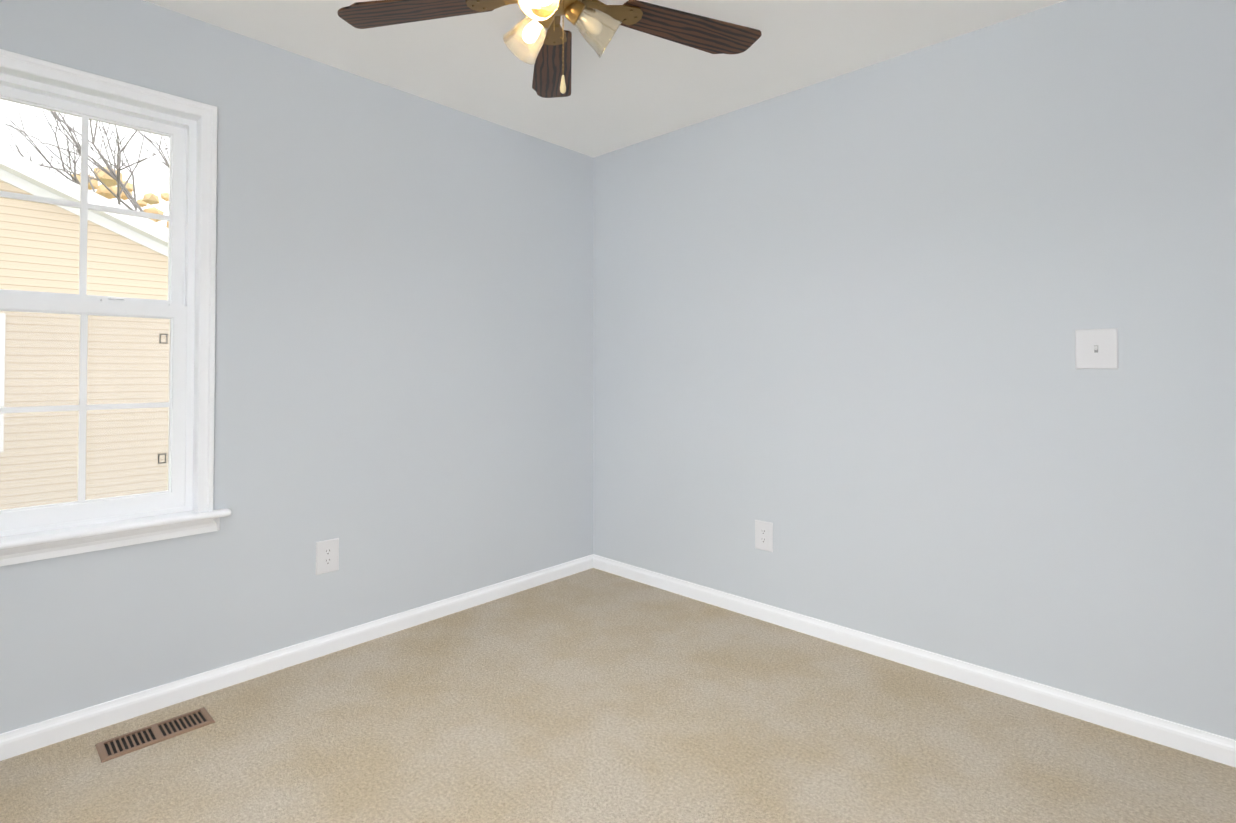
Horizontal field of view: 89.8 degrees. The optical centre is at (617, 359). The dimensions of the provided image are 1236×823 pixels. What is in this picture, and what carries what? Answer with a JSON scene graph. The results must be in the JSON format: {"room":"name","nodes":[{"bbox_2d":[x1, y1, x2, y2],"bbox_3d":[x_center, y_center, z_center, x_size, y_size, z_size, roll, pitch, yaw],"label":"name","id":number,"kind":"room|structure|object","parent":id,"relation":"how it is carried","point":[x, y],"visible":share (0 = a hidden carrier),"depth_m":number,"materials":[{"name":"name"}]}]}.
{"room":"empty bedroom","nodes":[
{"label":"empty bedroom","id":0,"kind":"room"},
{"bbox_2d":[0,0,592,733],"bbox_3d":[-1.437,-0.013,2.444,0.160,2.440,3.920,-1,-1,43],"label":"wall","id":1,"kind":"structure","parent":0,"point":[404,354],"depth_m":2.61,"materials":[{"name":"paint"}]},
{"bbox_2d":[0,49,230,565],"bbox_3d":[-1.847,-0.157,1.957,0.182,1.555,1.065,-1,-1,43],"label":"window unit","id":2,"kind":"structure","parent":1,"relation":"in","point":[182,506],"depth_m":2.15,"materials":[{"name":"white plastic"}]},
{"bbox_2d":[0,554,592,760],"bbox_3d":[-1.374,1.169,2.365,0.014,0.075,3.600,-1,-1,43],"label":"baseboard","id":3,"kind":"structure","parent":1,"relation":"attached to","point":[25,739],"depth_m":2.34,"materials":[{"name":"white paint"}]},
{"bbox_2d":[316,538,338,574],"bbox_3d":[-1.199,0.811,2.562,0.007,0.135,0.092,-1,-1,43],"label":"electrical outlet","id":4,"kind":"object","parent":1,"relation":"attached to","point":[327,556],"visible":1,"depth_m":2.56,"materials":[{"name":"white plastic"}]},
{"bbox_2d":[143,0,1065,157],"bbox_3d":[-0.030,-1.313,1.143,4.020,0.120,3.920,-1,-1,43],"label":"ceiling","id":5,"kind":"structure","parent":0,"point":[629,86],"depth_m":2.50,"materials":[{"name":"white paint"}]},
{"bbox_2d":[338,0,761,97],"bbox_3d":[-0.158,-0.986,1.712,1.266,0.516,1.293,-1,-1,43],"label":"ceiling fan","id":6,"kind":"object","parent":5,"relation":"hanging from","point":[551,59],"visible":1,"depth_m":1.86,"materials":[{"name":"brown wood"}]},
{"bbox_2d":[0,568,1235,822],"bbox_3d":[-0.030,1.246,1.103,4.020,0.120,3.920,-1,-1,43],"label":"floor","id":7,"kind":"structure","parent":0,"point":[592,696],"depth_m":1.94,"materials":[{"name":"carpet"}]},
{"bbox_2d":[95,707,214,762],"bbox_3d":[-1.481,1.197,1.994,0.126,0.006,0.292,-1,-1,43],"label":"air vent register","id":8,"kind":"object","parent":7,"relation":"on","point":[127,743],"visible":1,"depth_m":1.98,"materials":[{"name":"brown metal"}]},
{"bbox_2d":[593,0,1235,739],"bbox_3d":[1.315,-0.013,2.439,3.860,2.440,0.160,-1,-1,43],"label":"wall","id":9,"kind":"structure","parent":0,"point":[837,320],"depth_m":2.34,"materials":[{"name":"paint"}]},
{"bbox_2d":[755,520,772,551],"bbox_3d":[0.682,0.824,2.905,0.092,0.135,0.007,-1,-1,43],"label":"electrical outlet","id":10,"kind":"object","parent":9,"relation":"attached to","point":[763,535],"visible":1,"depth_m":2.90,"materials":[{"name":"white plastic"}]},
{"bbox_2d":[593,554,1235,767],"bbox_3d":[1.197,1.169,2.411,3.700,0.075,0.014,-1,-1,43],"label":"baseboard","id":11,"kind":"structure","parent":9,"relation":"attached to","point":[1201,743],"depth_m":2.31,"materials":[{"name":"white paint"}]},
{"bbox_2d":[1075,328,1118,368],"bbox_3d":[1.588,-0.037,2.061,0.114,0.133,0.018,-1,-1,43],"label":"switch plate","id":12,"kind":"object","parent":9,"relation":"attached to","point":[1096,348],"visible":1,"depth_m":2.06,"materials":[{"name":"white plastic"}]},
{"label":"outside","id":13,"kind":"structure","parent":0,"visible":0},
{"bbox_3d":[-22.261,5.106,24.381,59.340,0.100,100.000,-1,-1,43],"label":"ground","id":14,"kind":"structure","parent":13,"visible":0},
{"bbox_2d":[0,146,169,509],"bbox_3d":[-11.948,0.084,5.862,2.832,9.354,18.778,-1,-1,43],"label":"house","id":15,"kind":"structure","parent":14,"relation":"on","point":[92,233],"depth_m":8.77,"materials":[{"name":"plastic"}]},
{"bbox_2d":[1,108,169,218],"bbox_3d":[-10.780,-1.141,15.206,6.399,12.127,9.320,-1,-1,43],"label":"tree","id":16,"kind":"object","parent":14,"relation":"on","point":[76,144],"depth_m":13.29,"materials":[{"name":"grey plant"}]},
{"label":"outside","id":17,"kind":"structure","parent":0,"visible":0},
{"bbox_2d":[72,167,168,227],"bbox_3d":[-17.579,-4.568,20.165,3.520,3.404,8.421,-1,-1,43],"label":"foliage","id":18,"kind":"object","parent":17,"point":[113,184],"depth_m":20.96,"materials":[{"name":"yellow plant"}]}
]}

